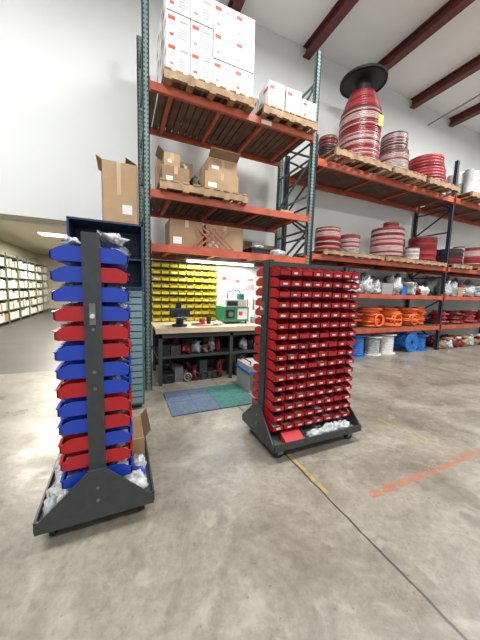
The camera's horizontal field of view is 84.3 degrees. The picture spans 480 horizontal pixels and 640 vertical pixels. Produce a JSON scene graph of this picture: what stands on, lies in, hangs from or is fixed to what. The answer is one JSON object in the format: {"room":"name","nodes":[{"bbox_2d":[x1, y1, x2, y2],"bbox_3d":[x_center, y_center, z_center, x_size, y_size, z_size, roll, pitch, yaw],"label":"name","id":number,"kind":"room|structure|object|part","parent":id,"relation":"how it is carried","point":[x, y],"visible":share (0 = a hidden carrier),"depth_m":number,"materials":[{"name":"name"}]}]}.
{"room":"warehouse","nodes":[
{"label":"warehouse","id":0,"kind":"room"},
{"bbox_2d":[0,240,38,298],"bbox_3d":[-9.470,-1.532,9.680,0.150,3.300,14.400,-1,7,-24],"label":"wall","id":1,"kind":"structure","parent":0,"point":[12,250],"depth_m":12.97,"materials":[{"name":"beige paint"}]},
{"bbox_2d":[0,220,66,254],"bbox_3d":[-5.911,-3.301,11.135,7.900,0.100,14.550,-1,7,-24],"label":"ceiling","id":2,"kind":"structure","parent":0,"point":[23,235],"depth_m":10.10,"materials":[{"name":"beige paint"}]},
{"bbox_2d":[36,231,66,237],"bbox_3d":[-6.572,-3.085,9.680,1.280,0.040,0.680,-1,7,-24],"label":"ceiling light","id":3,"kind":"object","parent":2,"relation":"attached to","point":[41,233],"depth_m":9.46,"materials":[{"name":"white plastic"}]},
{"bbox_2d":[37,254,70,307],"bbox_3d":[-8.890,-2.440,17.852,7.600,3.300,0.150,-1,7,-24],"label":"wall","id":4,"kind":"structure","parent":0,"point":[44,259],"depth_m":16.50,"materials":[{"name":"beige paint"}]},
{"bbox_2d":[0,308,479,639],"bbox_3d":[1.876,0.699,8.102,22.000,0.100,27.000,-1,7,-24],"label":"floor","id":5,"kind":"structure","parent":0,"point":[373,534],"depth_m":1.71,"materials":[{"name":"concrete"}]},
{"bbox_2d":[0,252,49,323],"bbox_3d":[-9.080,-1.229,10.220,0.590,2.600,10.994,-1,7,-24],"label":"shelving","id":6,"kind":"object","parent":5,"relation":"on","point":[29,302],"visible":1,"depth_m":11.19,"materials":[{"name":"grey"}]},
{"bbox_2d":[33,230,154,536],"bbox_3d":[-1.018,0.337,1.958,0.676,1.830,0.974,-1,7,-24],"label":"cart","id":7,"kind":"object","parent":5,"relation":"on","point":[102,468],"visible":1,"depth_m":1.57,"materials":[{"name":"metal"}]},
{"bbox_2d":[111,247,131,255],"bbox_3d":[-1.506,-0.807,3.092,0.446,0.175,0.261,-1,7,-24],"label":"plastic bags","id":8,"kind":"object","parent":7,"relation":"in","point":[124,250],"visible":0.14,"depth_m":3.09},
{"bbox_2d":[66,216,144,407],"bbox_3d":[-1.574,-0.008,3.209,0.740,2.200,0.500,-1,7,-24],"label":"tall cabinet","id":9,"kind":"object","parent":5,"relation":"on","point":[134,232],"visible":0.27,"depth_m":3.17,"materials":[{"name":"blue"}]},
{"bbox_2d":[95,154,137,223],"bbox_3d":[-1.422,-1.453,3.083,0.410,0.704,0.401,-1,7,-24],"label":"cardboard box","id":10,"kind":"object","parent":9,"relation":"on","point":[119,180],"visible":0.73,"depth_m":2.91,"materials":[{"name":"brown cardboard"}]},
{"bbox_2d":[151,319,260,385],"bbox_3d":[-0.303,0.496,4.875,2.500,0.900,0.970,-1,7,-24],"label":"workbench","id":11,"kind":"object","parent":5,"relation":"on","point":[161,330],"visible":0.56,"depth_m":4.41,"materials":[{"name":"brown wood"}]},
{"bbox_2d":[170,302,192,326],"bbox_3d":[-0.933,-0.081,4.150,0.300,0.369,0.420,-1,7,-24],"label":"bench vise","id":12,"kind":"object","parent":11,"relation":"on","point":[180,314],"visible":1,"depth_m":4.11,"materials":[{"name":"metal"}]},
{"bbox_2d":[151,259,217,320],"bbox_3d":[-0.991,-0.517,4.825,1.180,1.078,0.189,-1,7,-24],"label":"rack","id":13,"kind":"object","parent":11,"relation":"on","point":[192,284],"visible":0.93,"depth_m":4.78,"materials":[{"name":"yellow plastic"}]},
{"bbox_2d":[162,334,259,383],"bbox_3d":[-0.260,0.584,4.823,2.295,0.740,0.631,-1,7,-24],"label":"clutter","id":14,"kind":"object","parent":11,"relation":"in","point":[200,367],"visible":0.58,"depth_m":4.48,"materials":[{"name":"black plastic"}]},
{"bbox_2d":[191,311,259,325],"bbox_3d":[-0.048,-0.030,4.685,1.618,0.200,0.557,-3,8,-37],"label":"supplies","id":15,"kind":"object","parent":11,"relation":"on","point":[201,322],"visible":0.48,"depth_m":4.50,"materials":[{"name":"grey"}]},
{"bbox_2d":[216,289,248,323],"bbox_3d":[-0.136,-0.259,4.860,0.480,0.611,0.460,-1,7,-24],"label":"machine","id":16,"kind":"object","parent":11,"relation":"on","point":[227,310],"visible":0.94,"depth_m":4.72,"materials":[{"name":"green metal"}]},
{"bbox_2d":[216,266,262,319],"bbox_3d":[0.142,-0.533,5.402,1.280,1.048,0.040,-1,7,-24],"label":"notice board","id":17,"kind":"object","parent":11,"relation":"on","point":[243,279],"visible":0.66,"depth_m":5.30,"materials":[{"name":"grey"}]},
{"bbox_2d":[163,383,253,416],"bbox_3d":[-0.423,1.075,3.673,1.140,0.014,0.755,-1,7,-24],"label":"anti-fatigue mat","id":18,"kind":"object","parent":5,"relation":"on","point":[197,400],"visible":0.98,"depth_m":3.60,"materials":[{"name":"blue rubber"}]},
{"bbox_2d":[136,0,321,391],"bbox_3d":[-0.233,-1.763,4.615,2.845,5.450,1.150,-1,7,-24],"label":"rack","id":19,"kind":"object","parent":5,"relation":"on","point":[254,137],"depth_m":4.30,"materials":[{"name":"orange metal"}]},
{"bbox_2d":[165,218,202,246],"bbox_3d":[-0.883,-1.305,4.154,0.500,0.398,0.452,-1,7,-24],"label":"cardboard box","id":20,"kind":"object","parent":19,"relation":"on","point":[178,232],"visible":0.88,"depth_m":3.94,"materials":[{"name":"beige cardboard"}]},
{"bbox_2d":[153,177,247,207],"bbox_3d":[-0.684,-1.901,4.269,1.300,0.130,1.069,-1,7,-24],"label":"pallet","id":21,"kind":"object","parent":19,"relation":"on","point":[163,184],"visible":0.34,"depth_m":3.79,"materials":[{"name":"beige wood"}]},
{"bbox_2d":[155,145,188,192],"bbox_3d":[-1.004,-2.184,3.906,0.430,0.493,0.402,-1,7,-24],"label":"cardboard boxes","id":22,"kind":"object","parent":21,"relation":"on","point":[170,169],"visible":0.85,"depth_m":3.74,"materials":[{"name":"beige cardboard"}]},
{"bbox_2d":[155,158,192,188],"bbox_3d":[-1.096,-2.268,4.378,0.550,0.549,0.351,-1,7,-24],"label":"cardboard box","id":23,"kind":"object","parent":21,"relation":"on","point":[158,163],"depth_m":4.25,"materials":[{"name":"beige cardboard"}]},
{"bbox_2d":[189,176,199,195],"bbox_3d":[-0.715,-2.056,4.062,0.173,0.221,0.439,-1,7,-24],"label":"cable bundle","id":24,"kind":"object","parent":21,"relation":"on","point":[194,180],"visible":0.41,"depth_m":3.91,"materials":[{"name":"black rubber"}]},
{"bbox_2d":[198,147,240,200],"bbox_3d":[-0.354,-2.223,4.166,0.530,0.552,0.650,-1,7,-24],"label":"cardboard box stack","id":25,"kind":"object","parent":21,"relation":"on","point":[221,174],"visible":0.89,"depth_m":3.96,"materials":[{"name":"brown cardboard"}]},
{"bbox_2d":[158,65,254,140],"bbox_3d":[-0.600,-3.220,4.119,1.280,0.130,1.146,-1,7,-24],"label":"pallet","id":26,"kind":"object","parent":19,"relation":"on","point":[213,92],"visible":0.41,"depth_m":3.65,"materials":[{"name":"beige wood"}]},
{"bbox_2d":[156,0,254,122],"bbox_3d":[-0.572,-3.802,4.052,1.232,1.040,1.056,-1,7,-24],"label":"cartons","id":27,"kind":"object","parent":26,"relation":"on","point":[209,40],"visible":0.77,"depth_m":3.58,"materials":[{"name":"white cardboard"}]},
{"bbox_3d":[-0.403,-1.250,4.077,0.648,0.333,0.069,-1,7,-24],"label":"wire lattice bracket","id":28,"kind":"part","parent":19,"relation":"part of","materials":[{"name":"orange metal"}]},
{"bbox_2d":[184,257,254,266],"bbox_3d":[-0.334,-1.031,4.751,1.300,0.070,0.120,-1,7,-24],"label":"fluorescent light","id":29,"kind":"object","parent":19,"relation":"attached to","point":[198,260],"visible":1,"depth_m":4.69,"materials":[{"name":"grey plastic"}]},
{"bbox_2d":[203,224,242,251],"bbox_3d":[-0.343,-1.325,4.477,0.630,0.398,0.501,-1,7,-24],"label":"cardboard box","id":30,"kind":"object","parent":19,"relation":"on","point":[234,237],"visible":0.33,"depth_m":4.27,"materials":[{"name":"beige cardboard"}]},
{"bbox_2d":[242,244,270,254],"bbox_3d":[0.289,-1.220,4.636,0.380,0.193,0.380,-1,7,-24],"label":"tote","id":31,"kind":"object","parent":19,"relation":"on","point":[260,249],"visible":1,"depth_m":4.50,"materials":[{"name":"black plastic"}]},
{"bbox_2d":[242,241,274,251],"bbox_3d":[0.217,-1.352,5.221,0.900,0.318,0.302,-1,7,-24],"label":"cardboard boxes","id":32,"kind":"object","parent":19,"relation":"on","point":[246,244],"visible":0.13,"depth_m":5.03,"materials":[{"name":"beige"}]},
{"bbox_2d":[270,249,286,255],"bbox_3d":[0.658,-1.219,4.839,0.394,0.167,0.398,4,7,16],"label":"plastic bags","id":33,"kind":"object","parent":19,"relation":"in","point":[274,251],"visible":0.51,"depth_m":4.68},
{"bbox_2d":[278,209,293,212],"bbox_3d":[0.772,-1.935,4.955,0.280,0.128,0.402,-1,7,-24],"label":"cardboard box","id":34,"kind":"object","parent":19,"relation":"on","point":[280,209],"visible":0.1,"depth_m":4.76,"materials":[{"name":"beige cardboard"}]},
{"bbox_2d":[255,103,317,133],"bbox_3d":[0.607,-3.242,4.628,1.000,0.130,1.060,-1,7,-24],"label":"pallet","id":35,"kind":"object","parent":19,"relation":"on","point":[291,119],"visible":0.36,"depth_m":4.18,"materials":[{"name":"beige wood"}]},
{"bbox_2d":[251,80,315,125],"bbox_3d":[0.701,-3.486,4.527,0.902,0.382,0.722,-1,7,-24],"label":"cartons","id":36,"kind":"object","parent":35,"relation":"on","point":[273,93],"visible":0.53,"depth_m":4.18,"materials":[{"name":"white cardboard"}]},
{"bbox_2d":[236,356,257,392],"bbox_3d":[0.166,0.817,4.122,0.300,0.460,0.480,-1,7,-24],"label":"equipment case","id":37,"kind":"object","parent":5,"relation":"on","point":[245,370],"visible":0.75,"depth_m":4.01,"materials":[{"name":"grey plastic"}]},
{"bbox_2d":[242,259,360,457],"bbox_3d":[0.656,0.326,2.719,1.054,1.780,0.672,-1,7,-24],"label":"cart","id":38,"kind":"object","parent":5,"relation":"on","point":[302,385],"visible":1,"depth_m":2.53,"materials":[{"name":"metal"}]},
{"bbox_2d":[350,334,366,356],"bbox_3d":[2.816,0.598,6.481,0.500,0.523,0.500,-1,7,-24],"label":"spool","id":39,"kind":"object","parent":5,"relation":"on","point":[358,347],"visible":0.52,"depth_m":6.31,"materials":[{"name":"blue plastic"}]},
{"bbox_2d":[363,334,382,355],"bbox_3d":[3.306,0.622,6.660,0.460,0.463,0.460,-1,7,-24],"label":"spool","id":40,"kind":"object","parent":5,"relation":"on","point":[371,342],"visible":0.98,"depth_m":6.52,"materials":[{"name":"grey"}]},
{"bbox_2d":[281,134,479,349],"bbox_3d":[5.286,-1.707,7.540,9.025,4.990,1.030,-1,7,-24],"label":"rack","id":41,"kind":"object","parent":5,"relation":"on","point":[330,176],"depth_m":6.83,"materials":[{"name":"orange metal"}]},
{"bbox_2d":[295,249,384,260],"bbox_3d":[2.298,-1.454,6.137,1.750,0.100,1.010,-1,7,-24],"label":"pallet","id":42,"kind":"object","parent":41,"relation":"on","point":[325,251],"visible":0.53,"depth_m":5.72,"materials":[{"name":"beige wood"}]},
{"bbox_2d":[314,226,340,254],"bbox_3d":[1.937,-1.752,5.888,0.620,0.523,0.620,-1,7,-24],"label":"cable reel","id":43,"kind":"object","parent":42,"relation":"on","point":[332,234],"visible":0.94,"depth_m":5.66,"materials":[{"name":"red plastic"}]},
{"bbox_2d":[340,234,359,256],"bbox_3d":[2.530,-1.724,6.157,0.540,0.443,0.540,-1,7,-24],"label":"cable reel","id":44,"kind":"object","parent":42,"relation":"on","point":[348,242],"visible":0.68,"depth_m":5.96,"materials":[{"name":"red plastic"}]},
{"bbox_2d":[320,147,391,175],"bbox_3d":[2.260,-3.253,5.794,1.530,0.130,1.188,-1,7,-24],"label":"pallet","id":45,"kind":"object","parent":41,"relation":"on","point":[337,151],"visible":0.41,"depth_m":5.32,"materials":[{"name":"beige wood"}]},
{"bbox_2d":[318,134,337,161],"bbox_3d":[1.855,-3.567,5.621,0.460,0.503,0.460,-1,7,-24],"label":"cable reel","id":46,"kind":"object","parent":45,"relation":"on","point":[328,142],"visible":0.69,"depth_m":5.45,"materials":[{"name":"red plastic"}]},
{"bbox_2d":[337,105,383,171],"bbox_3d":[2.603,-3.859,5.821,0.920,1.083,0.920,-1,7,-24],"label":"cable reel","id":47,"kind":"object","parent":45,"relation":"on","point":[359,126],"visible":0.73,"depth_m":5.46,"materials":[{"name":"red plastic"}]},
{"bbox_2d":[340,63,387,117],"bbox_3d":[2.631,-4.772,5.717,0.940,0.760,0.940,-1,7,-24],"label":"cable reel","id":48,"kind":"object","parent":47,"relation":"on","point":[360,85],"visible":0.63,"depth_m":5.49,"materials":[{"name":"red"}]},
{"bbox_3d":[2.734,-0.020,6.500,0.480,0.360,0.505,-1,7,-24],"label":"cable coil","id":49,"kind":"part","parent":41,"relation":"part of","materials":[{"name":"red plastic"}]},
{"bbox_3d":[3.276,-0.094,6.766,0.631,0.478,0.658,-1,7,-24],"label":"coil of orange hose","id":50,"kind":"part","parent":41,"relation":"part of","materials":[{"name":"orange plastic"}]},
{"bbox_3d":[3.929,-0.114,7.037,0.688,0.496,0.675,-4,8,-40],"label":"coil of orange hose","id":51,"kind":"part","parent":41,"relation":"part of","materials":[{"name":"orange plastic"}]},
{"bbox_2d":[370,256,415,263],"bbox_3d":[3.644,-1.482,6.739,1.000,0.100,1.009,-1,7,-24],"label":"pallet","id":52,"kind":"object","parent":41,"relation":"on","point":[387,258],"visible":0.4,"depth_m":6.29,"materials":[{"name":"beige wood"}]},
{"bbox_2d":[369,227,404,257],"bbox_3d":[3.675,-1.887,6.651,0.820,0.723,0.820,-1,7,-24],"label":"cable reel","id":53,"kind":"object","parent":52,"relation":"on","point":[385,241],"visible":0.9,"depth_m":6.34,"materials":[{"name":"red plastic"}]},
{"bbox_2d":[383,221,398,226],"bbox_3d":[3.780,-2.338,6.641,0.420,0.183,0.420,-1,7,-24],"label":"cable reel","id":54,"kind":"object","parent":53,"relation":"on","point":[391,223],"visible":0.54,"depth_m":6.49,"materials":[{"name":"red plastic"}]},
{"bbox_2d":[376,166,426,185],"bbox_3d":[3.534,-3.280,6.362,1.040,0.130,1.190,-1,7,-24],"label":"pallet","id":55,"kind":"object","parent":41,"relation":"on","point":[398,173],"visible":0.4,"depth_m":5.91,"materials":[{"name":"beige wood"}]},
{"bbox_2d":[375,149,408,173],"bbox_3d":[3.559,-3.583,6.218,0.740,0.503,0.740,-1,7,-24],"label":"cable reel","id":56,"kind":"object","parent":55,"relation":"on","point":[396,157],"visible":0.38,"depth_m":5.92,"materials":[{"name":"white plastic"}]},
{"bbox_2d":[379,131,408,154],"bbox_3d":[3.573,-4.032,6.168,0.640,0.403,0.640,-1,7,-24],"label":"cable reel","id":57,"kind":"object","parent":56,"relation":"on","point":[396,139],"visible":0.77,"depth_m":5.93,"materials":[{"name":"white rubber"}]},
{"bbox_3d":[4.557,-0.121,7.319,0.658,0.483,0.659,5,7,28],"label":"coil of orange hose","id":58,"kind":"part","parent":41,"relation":"part of","materials":[{"name":"orange plastic"}]},
{"bbox_2d":[348,271,479,296],"bbox_3d":[5.348,-1.028,7.592,8.633,0.650,0.940,-1,7,-24],"label":"stock","id":59,"kind":"object","parent":41,"relation":"on","point":[395,285],"visible":0.62,"depth_m":6.93,"materials":[{"name":"plastic"}]},
{"bbox_3d":[5.038,-0.136,7.540,0.423,0.493,0.442,-1,7,-19],"label":"coil of orange hose","id":60,"kind":"part","parent":41,"relation":"part of","materials":[{"name":"orange plastic"}]},
{"bbox_2d":[415,259,446,266],"bbox_3d":[4.704,-1.503,7.211,1.280,0.100,1.009,-1,7,-24],"label":"pallet","id":61,"kind":"object","parent":41,"relation":"on","point":[419,262],"visible":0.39,"depth_m":6.76,"materials":[{"name":"beige wood"}]},
{"bbox_2d":[404,247,419,259],"bbox_3d":[4.423,-1.693,6.824,0.400,0.343,0.400,-1,7,-24],"label":"cable reel","id":62,"kind":"object","parent":61,"relation":"on","point":[410,252],"visible":0.89,"depth_m":6.69,"materials":[{"name":"white plastic"}]},
{"bbox_2d":[408,236,437,261],"bbox_3d":[4.952,-1.883,7.224,0.740,0.663,0.740,-1,7,-24],"label":"cable reel","id":63,"kind":"object","parent":61,"relation":"on","point":[427,244],"visible":0.64,"depth_m":6.93,"materials":[{"name":"red plastic"}]},
{"bbox_2d":[412,177,460,194],"bbox_3d":[4.694,-3.304,6.880,1.200,0.130,1.187,-1,7,-24],"label":"pallet","id":64,"kind":"object","parent":41,"relation":"on","point":[431,184],"visible":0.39,"depth_m":6.43,"materials":[{"name":"beige wood"}]},
{"bbox_2d":[408,153,446,183],"bbox_3d":[4.699,-3.720,6.803,1.057,0.700,1.047,3,7,7],"label":"coil","id":65,"kind":"object","parent":64,"relation":"on","point":[430,165],"visible":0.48,"depth_m":6.38,"materials":[{"name":"red plastic"}]},
{"bbox_3d":[5.926,-0.098,7.944,0.505,0.378,0.573,-2,7,-30],"label":"cable coil","id":66,"kind":"part","parent":41,"relation":"part of","materials":[{"name":"red plastic"}]},
{"bbox_2d":[432,264,471,269],"bbox_3d":[5.972,-1.529,7.778,0.900,0.100,1.007,-1,7,-24],"label":"pallet","id":67,"kind":"object","parent":41,"relation":"on","point":[458,266],"visible":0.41,"depth_m":7.33,"materials":[{"name":"beige wood"}]},
{"bbox_2d":[435,248,463,264],"bbox_3d":[6.045,-1.802,7.725,0.780,0.453,0.780,-1,7,-24],"label":"cable reel","id":68,"kind":"object","parent":67,"relation":"on","point":[455,255],"visible":0.5,"depth_m":7.40,"materials":[{"name":"black rubber"}]},
{"bbox_2d":[425,191,479,205],"bbox_3d":[6.246,-3.335,7.573,1.100,0.130,1.186,-1,7,-24],"label":"pallet","id":69,"kind":"object","parent":41,"relation":"on","point":[472,196],"visible":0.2,"depth_m":7.08,"materials":[{"name":"beige wood"}]},
{"bbox_2d":[445,168,479,195],"bbox_3d":[6.347,-3.681,7.380,1.040,0.602,0.620,-1,7,-24],"label":"rolls","id":70,"kind":"object","parent":69,"relation":"on","point":[469,180],"visible":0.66,"depth_m":7.02,"materials":[{"name":"grey plastic"}]},
{"bbox_3d":[6.575,-0.105,8.229,0.626,0.368,0.622,7,9,41],"label":"cable coil","id":71,"kind":"part","parent":41,"relation":"part of","materials":[{"name":"red plastic"}]},
{"bbox_2d":[453,247,464,263],"bbox_3d":[6.573,-1.841,8.012,0.360,0.703,0.360,-1,7,-24],"label":"cable reel","id":72,"kind":"object","parent":41,"relation":"on","point":[453,247],"visible":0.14,"depth_m":7.87,"materials":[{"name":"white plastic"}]},
{"bbox_3d":[7.241,-0.136,8.523,0.570,0.402,0.629,-1,7,-24],"label":"cable coil","id":73,"kind":"part","parent":41,"relation":"part of","materials":[{"name":"red plastic"}]},
{"bbox_3d":[7.989,-0.130,8.856,0.591,0.360,0.633,-1,7,-24],"label":"cable coil","id":74,"kind":"part","parent":41,"relation":"part of","materials":[{"name":"red plastic"}]},
{"bbox_3d":[7.251,-1.555,8.347,1.100,0.100,1.010,-1,7,-24],"label":"pallet","id":75,"kind":"object","parent":41,"relation":"on","visible":0},
{"bbox_2d":[463,247,479,266],"bbox_3d":[7.234,-1.900,8.246,0.860,0.603,0.860,-1,7,-24],"label":"cable reel","id":76,"kind":"object","parent":75,"relation":"on","point":[471,255],"visible":0.49,"depth_m":7.96,"materials":[{"name":"red plastic"}]},
{"bbox_2d":[376,332,396,354],"bbox_3d":[3.764,0.593,6.861,0.480,0.503,0.480,-1,7,-24],"label":"spool","id":77,"kind":"object","parent":5,"relation":"on","point":[386,343],"visible":0.8,"depth_m":6.71,"materials":[{"name":"grey plastic"}]},
{"bbox_2d":[393,331,418,351],"bbox_3d":[4.470,0.569,7.141,0.530,0.530,0.362,-1,7,-24],"label":"spool","id":78,"kind":"object","parent":5,"relation":"on","point":[410,341],"visible":0.98,"depth_m":7.03,"materials":[{"name":"blue plastic"}]},
{"bbox_2d":[408,333,428,350],"bbox_3d":[4.988,0.603,7.456,0.500,0.423,0.500,-1,7,-24],"label":"spool","id":79,"kind":"object","parent":5,"relation":"on","point":[421,345],"visible":0.44,"depth_m":7.29,"materials":[{"name":"blue plastic"}]},
{"bbox_2d":[425,333,479,348],"bbox_3d":[6.659,0.590,8.220,2.377,0.376,0.714,-1,7,-24],"label":"pile","id":80,"kind":"object","parent":5,"relation":"on","point":[445,341],"visible":0.9,"depth_m":7.91,"materials":[{"name":"plastic"}]},
{"bbox_2d":[0,0,479,361],"bbox_3d":[2.377,-2.665,6.825,22.000,6.900,0.150,-1,7,-24],"label":"wall","id":81,"kind":"structure","parent":0,"point":[68,68],"depth_m":4.56,"materials":[{"name":"white paint"}]},
{"bbox_2d":[0,213,65,224],"bbox_3d":[-3.849,-0.378,4.228,2.470,2.570,0.020,-1,7,-24],"label":"trim","id":82,"kind":"structure","parent":81,"relation":"attached to","point":[4,216],"depth_m":4.28,"materials":[{"name":"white paint"}]},
{"bbox_2d":[215,0,479,132],"bbox_3d":[5.013,-5.426,0.789,22.000,0.100,12.600,-1,7,-24],"label":"ceiling","id":83,"kind":"structure","parent":0,"point":[372,29],"depth_m":5.60,"materials":[{"name":"white paint"}]},
{"bbox_2d":[227,0,244,12],"bbox_3d":[2.347,-5.202,-0.467,0.180,0.219,12.440,-1,7,-24],"label":"ceiling beam","id":84,"kind":"structure","parent":83,"relation":"attached to","point":[236,5],"depth_m":4.88,"materials":[{"name":"brown metal"}]},
{"bbox_2d":[303,0,358,59],"bbox_3d":[4.009,-5.236,0.274,0.180,0.219,12.440,-1,7,-24],"label":"ceiling beam","id":85,"kind":"structure","parent":83,"relation":"attached to","point":[339,11],"depth_m":5.26,"materials":[{"name":"brown metal"}]},
{"bbox_2d":[378,0,474,69],"bbox_3d":[5.670,-5.271,1.016,0.180,0.219,12.440,-1,7,-24],"label":"ceiling beam","id":86,"kind":"structure","parent":83,"relation":"attached to","point":[452,8],"depth_m":5.31,"materials":[{"name":"brown metal"}]},
{"bbox_2d":[410,54,479,108],"bbox_3d":[7.332,-5.305,1.757,0.180,0.219,12.440,-1,7,-24],"label":"ceiling beam","id":87,"kind":"structure","parent":83,"relation":"attached to","point":[472,66],"depth_m":6.56,"materials":[{"name":"brown metal"}]},
{"bbox_2d":[428,94,479,125],"bbox_3d":[6.134,-5.554,6.125,0.040,0.260,3.393,-1,7,-24],"label":"conduit","id":88,"kind":"object","parent":83,"relation":"attached to","point":[479,94],"visible":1,"depth_m":7.05,"materials":[{"name":"grey metal"}]},
{"bbox_2d":[448,103,479,126],"bbox_3d":[8.994,-5.339,2.498,0.180,0.219,12.440,-1,7,-24],"label":"ceiling beam","id":89,"kind":"structure","parent":83,"relation":"attached to","point":[473,111],"depth_m":7.76,"materials":[{"name":"brown metal"}]}
]}

